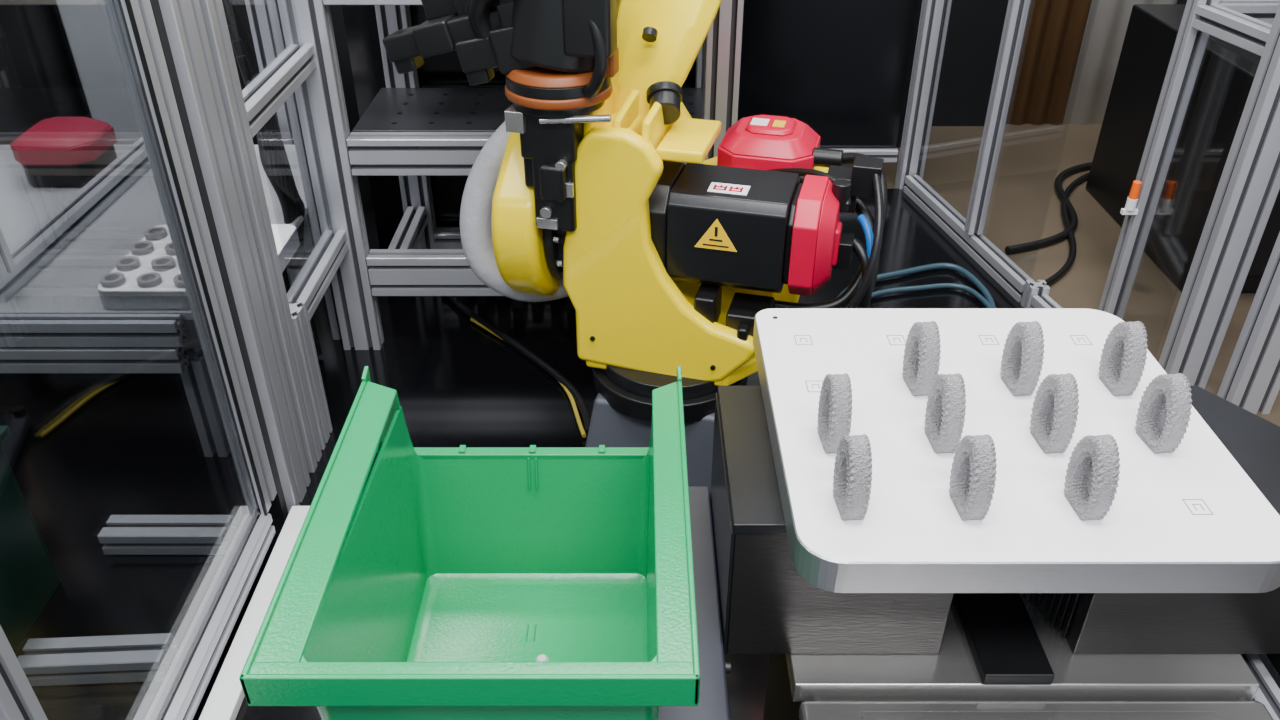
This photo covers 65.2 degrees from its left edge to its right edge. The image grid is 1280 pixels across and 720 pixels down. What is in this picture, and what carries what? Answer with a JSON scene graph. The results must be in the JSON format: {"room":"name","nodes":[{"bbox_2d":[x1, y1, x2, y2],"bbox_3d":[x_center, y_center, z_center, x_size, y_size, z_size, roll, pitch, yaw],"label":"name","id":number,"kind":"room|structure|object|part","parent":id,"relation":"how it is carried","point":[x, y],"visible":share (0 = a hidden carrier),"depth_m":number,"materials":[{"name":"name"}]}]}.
{"room":"workspace","nodes":[
{"label":"workspace","id":0,"kind":"room"},
{"bbox_2d":[842,124,1279,426],"bbox_3d":[0.000,0.109,1.979,6.400,0.100,5.600,0,33,0],"label":"floor","id":1,"kind":"structure","parent":0,"point":[1024,206],"depth_m":2.63,"materials":[{"name":"concrete"}]},
{"bbox_2d":[0,0,91,144],"bbox_3d":[-1.990,-1.214,2.252,1.220,1.820,0.500,0,33,0],"label":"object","id":2,"kind":"object","parent":1,"relation":"on","point":[40,79],"visible":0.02,"depth_m":2.34,"materials":[{"name":"black plastic"}]},
{"bbox_2d":[56,0,141,144],"bbox_3d":[-1.180,-1.249,2.289,0.360,1.800,0.400,0,33,0],"label":"wall","id":3,"kind":"structure","parent":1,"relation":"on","point":[87,27],"depth_m":2.40,"materials":[{"name":"grey paint"}]},
{"bbox_2d":[227,0,373,211],"bbox_3d":[-0.820,-1.283,2.267,0.320,1.920,0.400,0,33,0],"label":"machine","id":4,"kind":"object","parent":1,"relation":"on","point":[336,11],"visible":0.02,"depth_m":2.40,"materials":[{"name":"black plastic"}]},
{"bbox_2d":[0,188,1279,719],"bbox_3d":[-0.500,0.335,1.506,3.600,0.038,2.960,0,33,0],"label":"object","id":5,"kind":"structure","parent":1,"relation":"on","point":[82,450],"depth_m":1.82,"materials":[{"name":"black metal"}]},
{"bbox_2d":[0,425,60,651],"bbox_3d":[-1.060,0.307,1.285,0.404,0.285,0.364,0,33,0],"label":"storage tote","id":6,"kind":"object","parent":5,"relation":"on","point":[29,577],"visible":0.98,"depth_m":1.40,"materials":[{"name":"green plastic"}]},
{"bbox_2d":[0,137,307,456],"bbox_3d":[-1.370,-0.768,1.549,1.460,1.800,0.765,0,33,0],"label":"work table","id":7,"kind":"object","parent":5,"relation":"on","point":[57,244],"visible":0.5,"depth_m":1.69,"materials":[{"name":"metal"}]},
{"bbox_2d":[10,117,116,186],"bbox_3d":[-1.160,-0.425,2.025,0.160,0.105,0.160,0,33,0],"label":"red object","id":8,"kind":"object","parent":7,"relation":"on","point":[56,151],"visible":0.9,"depth_m":1.98,"materials":[{"name":"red plastic"}]},
{"bbox_2d":[97,224,299,309],"bbox_3d":[-0.733,-0.164,1.679,0.255,0.044,0.245,0,33,0],"label":"plate","id":9,"kind":"object","parent":7,"relation":"on","point":[149,277],"visible":0.46,"depth_m":1.61,"materials":[{"name":"plastic"}]},
{"bbox_2d":[222,0,321,355],"bbox_3d":[-0.661,-0.322,1.843,0.068,0.714,0.129,-15,36,-22],"label":"metal frame","id":10,"kind":"object","parent":7,"relation":"attached to","point":[272,152],"visible":0.69,"depth_m":1.78,"materials":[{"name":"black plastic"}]},
{"bbox_2d":[17,0,314,685],"bbox_3d":[-0.735,-0.681,1.415,0.193,1.800,1.345,0,33,0],"label":"rails","id":11,"kind":"object","parent":5,"relation":"on","point":[138,657],"visible":0.71,"depth_m":1.53,"materials":[{"name":"metal"}]},
{"bbox_2d":[0,0,383,719],"bbox_3d":[-0.586,-0.609,1.029,0.108,2.100,1.230,0,33,0],"label":"posts","id":12,"kind":"object","parent":5,"relation":"on","point":[277,332],"visible":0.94,"depth_m":1.46,"materials":[{"name":"metal"}]},
{"bbox_2d":[125,0,287,520],"bbox_3d":[-0.585,-0.638,1.074,0.030,2.100,0.176,0,33,0],"label":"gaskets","id":13,"kind":"object","parent":12,"relation":"attached to","point":[278,510],"visible":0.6,"depth_m":1.33,"materials":[{"name":"black plastic"}]},
{"bbox_2d":[144,44,348,719],"bbox_3d":[-0.585,-0.015,0.903,0.050,1.200,1.930,0,33,0],"label":"rails","id":14,"kind":"object","parent":12,"relation":"attached to","point":[179,696],"visible":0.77,"depth_m":1.47,"materials":[{"name":"metal"}]},
{"bbox_3d":[-0.545,0.633,1.027,0.040,0.018,1.432,0,33,0],"label":"ledge strip","id":15,"kind":"part","parent":5,"relation":"part of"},
{"bbox_2d":[447,296,590,434],"bbox_3d":[-0.251,-0.023,2.035,0.057,0.016,0.648,-20,38,-28],"label":"cable","id":16,"kind":"object","parent":5,"relation":"on","point":[585,414],"visible":0.88,"depth_m":2.00,"materials":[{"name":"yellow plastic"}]},
{"bbox_2d":[470,318,585,437],"bbox_3d":[-0.210,0.018,1.977,0.056,0.008,0.487,-19,38,-27],"label":"cable","id":17,"kind":"object","parent":5,"relation":"on","point":[569,394],"visible":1,"depth_m":1.88,"materials":[{"name":"rubber"}]},
{"bbox_2d":[323,0,743,307],"bbox_3d":[-0.200,-0.788,1.763,0.800,1.600,0.355,0,33,0],"label":"shelf rack","id":18,"kind":"object","parent":5,"relation":"on","point":[418,137],"visible":0.45,"depth_m":1.96,"materials":[{"name":"metal"}]},
{"bbox_3d":[-0.200,-0.882,1.907,0.800,1.600,0.010,0,33,0],"label":"rack panel","id":19,"kind":"part","parent":18,"relation":"part of","materials":[{"name":"grey metal"}]},
{"bbox_2d":[383,0,887,495],"bbox_3d":[0.043,-0.375,1.482,0.667,1.214,0.581,8,34,13],"label":"robot arm","id":20,"kind":"object","parent":5,"relation":"on","point":[584,192],"visible":0.91,"depth_m":1.37,"materials":[{"name":"yellow metal"}]},
{"bbox_3d":[-0.111,-0.515,1.473,0.070,0.778,0.528,8,34,13],"label":"arm","id":21,"kind":"part","parent":20,"relation":"part of","materials":[{"name":"yellow paint"}]},
{"bbox_3d":[0.028,-0.134,1.383,0.283,0.373,0.030,8,34,13],"label":"turning frame","id":22,"kind":"part","parent":20,"relation":"part of","materials":[{"name":"yellow paint"}]},
{"bbox_3d":[0.073,-0.225,1.523,0.284,0.373,0.025,8,34,13],"label":"frame","id":23,"kind":"part","parent":20,"relation":"part of","materials":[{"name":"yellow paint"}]},
{"bbox_3d":[0.132,-0.189,1.419,0.163,0.136,0.136,8,34,13],"label":"arm motor","id":24,"kind":"part","parent":20,"relation":"part of","materials":[{"name":"black metal"}]},
{"bbox_3d":[0.203,-0.363,1.543,0.073,0.008,0.073,8,34,13],"label":"motor crown","id":25,"kind":"part","parent":20,"relation":"part of","materials":[{"name":"red plastic"}]},
{"bbox_2d":[659,486,730,719],"bbox_3d":[-0.066,0.450,0.987,0.299,0.370,0.565,0,33,0],"label":"stand","id":26,"kind":"object","parent":5,"relation":"on","point":[713,696],"visible":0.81,"depth_m":0.95,"materials":[{"name":"grey metal"}]},
{"bbox_2d":[239,366,699,719],"bbox_3d":[-0.104,0.196,0.818,0.283,0.239,0.345,0,33,0],"label":"bin","id":27,"kind":"object","parent":26,"relation":"on","point":[462,582],"visible":1,"depth_m":0.86,"materials":[{"name":"green plastic"}]},
{"bbox_2d":[836,263,995,307],"bbox_3d":[0.511,-0.091,2.140,0.647,0.014,0.276,-21,39,-29],"label":"cable","id":28,"kind":"object","parent":5,"relation":"on","point":[967,274],"visible":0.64,"depth_m":2.30,"materials":[{"name":"rubber"}]},
{"bbox_2d":[871,283,991,307],"bbox_3d":[0.516,-0.056,2.086,0.590,0.012,0.274,-22,39,-30],"label":"cable","id":29,"kind":"object","parent":5,"relation":"on","point":[973,292],"visible":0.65,"depth_m":2.24,"materials":[{"name":"teal rubber"}]},
{"bbox_2d":[710,386,1279,719],"bbox_3d":[0.389,0.376,0.966,0.622,0.516,0.510,0,33,0],"label":"table","id":30,"kind":"object","parent":5,"relation":"on","point":[834,656],"visible":0.41,"depth_m":0.93,"materials":[{"name":"metal"}]},
{"bbox_3d":[0.080,0.156,0.991,0.003,0.154,0.211,0,33,0],"label":"plate","id":31,"kind":"part","parent":30,"relation":"part of","materials":[{"name":"grey metal"}]},
{"bbox_2d":[753,308,1279,592],"bbox_3d":[0.323,0.064,0.942,0.398,0.034,0.391,0,33,0],"label":"plate","id":32,"kind":"object","parent":30,"relation":"on","point":[1187,519],"visible":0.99,"depth_m":0.85,"materials":[{"name":"plastic"}]},
{"bbox_2d":[817,373,851,452],"bbox_3d":[0.171,0.043,0.876,0.020,0.072,0.048,-2,33,-3],"label":"tire","id":33,"kind":"object","parent":32,"relation":"on","point":[835,398],"visible":0.89,"depth_m":0.86,"materials":[{"name":"rubber"}]},
{"bbox_2d":[833,434,871,519],"bbox_3d":[0.171,0.091,0.803,0.020,0.072,0.048,-2,33,-4],"label":"tire","id":34,"kind":"object","parent":32,"relation":"on","point":[852,478],"visible":1,"depth_m":0.79,"materials":[{"name":"rubber"}]},
{"bbox_2d":[902,321,940,395],"bbox_3d":[0.268,-0.004,0.950,0.020,0.072,0.048,-3,33,-5],"label":"tire","id":35,"kind":"object","parent":32,"relation":"on","point":[921,362],"visible":0.97,"depth_m":0.94,"materials":[{"name":"rubber"}]},
{"bbox_2d":[924,373,965,452],"bbox_3d":[0.268,0.043,0.876,0.020,0.072,0.048,-2,33,-3],"label":"tire","id":36,"kind":"object","parent":32,"relation":"on","point":[945,414],"visible":1,"depth_m":0.86,"materials":[{"name":"rubber"}]},
{"bbox_2d":[949,434,996,519],"bbox_3d":[0.268,0.091,0.803,0.020,0.072,0.048,-2,33,-3],"label":"tire","id":37,"kind":"object","parent":32,"relation":"on","point":[973,471],"visible":1,"depth_m":0.79,"materials":[{"name":"rubber"}]},
{"bbox_2d":[1000,321,1044,395],"bbox_3d":[0.364,-0.004,0.950,0.020,0.072,0.048,-3,33,-5],"label":"tire","id":38,"kind":"object","parent":32,"relation":"on","point":[1023,351],"visible":1,"depth_m":0.94,"materials":[{"name":"rubber"}]},
{"bbox_2d":[1030,373,1078,452],"bbox_3d":[0.364,0.043,0.876,0.020,0.072,0.048,-3,33,-4],"label":"tire","id":39,"kind":"object","parent":32,"relation":"on","point":[1055,408],"visible":1,"depth_m":0.87,"materials":[{"name":"rubber"}]},
{"bbox_2d":[1064,434,1120,519],"bbox_3d":[0.364,0.091,0.803,0.020,0.072,0.048,-3,33,-4],"label":"tire","id":40,"kind":"object","parent":32,"relation":"on","point":[1092,477],"visible":1,"depth_m":0.79,"materials":[{"name":"rubber"}]},
{"bbox_2d":[1098,321,1147,395],"bbox_3d":[0.460,-0.004,0.950,0.020,0.072,0.048,-2,33,-4],"label":"tire","id":41,"kind":"object","parent":32,"relation":"on","point":[1122,362],"visible":1,"depth_m":0.94,"materials":[{"name":"rubber"}]},
{"bbox_2d":[1135,373,1191,452],"bbox_3d":[0.460,0.043,0.876,0.020,0.072,0.048,-3,33,-5],"label":"tire","id":42,"kind":"object","parent":32,"relation":"on","point":[1164,410],"visible":1,"depth_m":0.87,"materials":[{"name":"rubber"}]},
{"bbox_2d":[785,593,1273,719],"bbox_3d":[0.357,0.304,0.937,0.430,0.032,0.480,0,33,0],"label":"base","id":43,"kind":"object","parent":30,"relation":"on","point":[948,680],"depth_m":0.93,"materials":[{"name":"metal"}]},
{"bbox_3d":[0.598,0.344,0.939,0.030,0.030,0.500,0,33,0],"label":"rail","id":44,"kind":"part","parent":30,"relation":"part of","materials":[{"name":"metal"}]},
{"bbox_2d":[737,0,951,188],"bbox_3d":[0.485,-1.317,2.227,0.570,2.020,0.070,0,33,0],"label":"frame","id":45,"kind":"object","parent":1,"relation":"on","point":[864,75],"visible":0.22,"depth_m":2.60,"materials":[{"name":"metal"}]},
{"bbox_3d":[0.455,-1.125,2.373,0.510,1.300,0.006,0,33,0],"label":"panel","id":46,"kind":"part","parent":45,"relation":"part of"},
{"bbox_2d":[1005,162,1091,253],"bbox_3d":[1.237,-0.459,2.743,0.954,0.020,0.276,-20,38,-28],"label":"cable","id":47,"kind":"object","parent":1,"relation":"on","point":[1059,179],"visible":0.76,"depth_m":2.56,"materials":[{"name":"black plastic"}]},
{"bbox_2d":[932,0,1186,125],"bbox_3d":[1.965,-1.687,2.613,2.070,2.220,0.020,0,33,0],"label":"wall","id":48,"kind":"structure","parent":1,"relation":"on","point":[975,27],"depth_m":3.10,"materials":[{"name":"paint"}]},
{"bbox_2d":[1005,0,1091,124],"bbox_3d":[1.266,-1.691,2.620,0.192,2.220,0.020,0,33,0],"label":"curtain","id":49,"kind":"object","parent":48,"relation":"attached to","point":[1054,31],"visible":0.94,"depth_m":3.11,"materials":[{"name":"brown fabric"}]},
{"bbox_2d":[1063,0,1177,124],"bbox_3d":[1.491,-1.691,2.620,0.262,2.220,0.016,0,33,0],"label":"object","id":50,"kind":"structure","parent":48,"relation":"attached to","point":[1108,20],"depth_m":3.11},
{"bbox_2d":[1045,172,1089,285],"bbox_3d":[1.114,-0.359,2.589,0.090,0.016,0.855,17,37,24],"label":"cable","id":51,"kind":"object","parent":1,"relation":"on","point":[1064,212],"visible":0.77,"depth_m":2.49,"materials":[{"name":"black plastic"}]},
{"bbox_2d":[903,0,1279,413],"bbox_3d":[1.134,-1.031,1.787,0.652,2.020,1.112,-7,34,-11],"label":"frame","id":52,"kind":"object","parent":1,"relation":"on","point":[1248,188],"visible":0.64,"depth_m":1.87,"materials":[{"name":"metal"}]},
{"bbox_2d":[1120,180,1141,214],"bbox_3d":[1.000,-0.329,2.029,0.031,0.070,0.020,0,33,0],"label":"lamp","id":53,"kind":"object","parent":52,"relation":"attached to","point":[1130,207],"visible":1,"depth_m":2.02,"materials":[{"name":"orange plastic"}]},
{"bbox_2d":[1086,4,1279,292],"bbox_3d":[1.470,-0.521,2.397,0.460,0.500,0.612,0,33,0],"label":"base cabinet","id":54,"kind":"object","parent":1,"relation":"on","point":[1227,71],"visible":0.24,"depth_m":2.32,"materials":[{"name":"black plastic"}]},
{"bbox_3d":[1.470,-0.367,2.142,0.420,0.420,0.008,0,33,0],"label":"door","id":55,"kind":"part","parent":54,"relation":"part of","materials":[{"name":"glass"}]}
]}

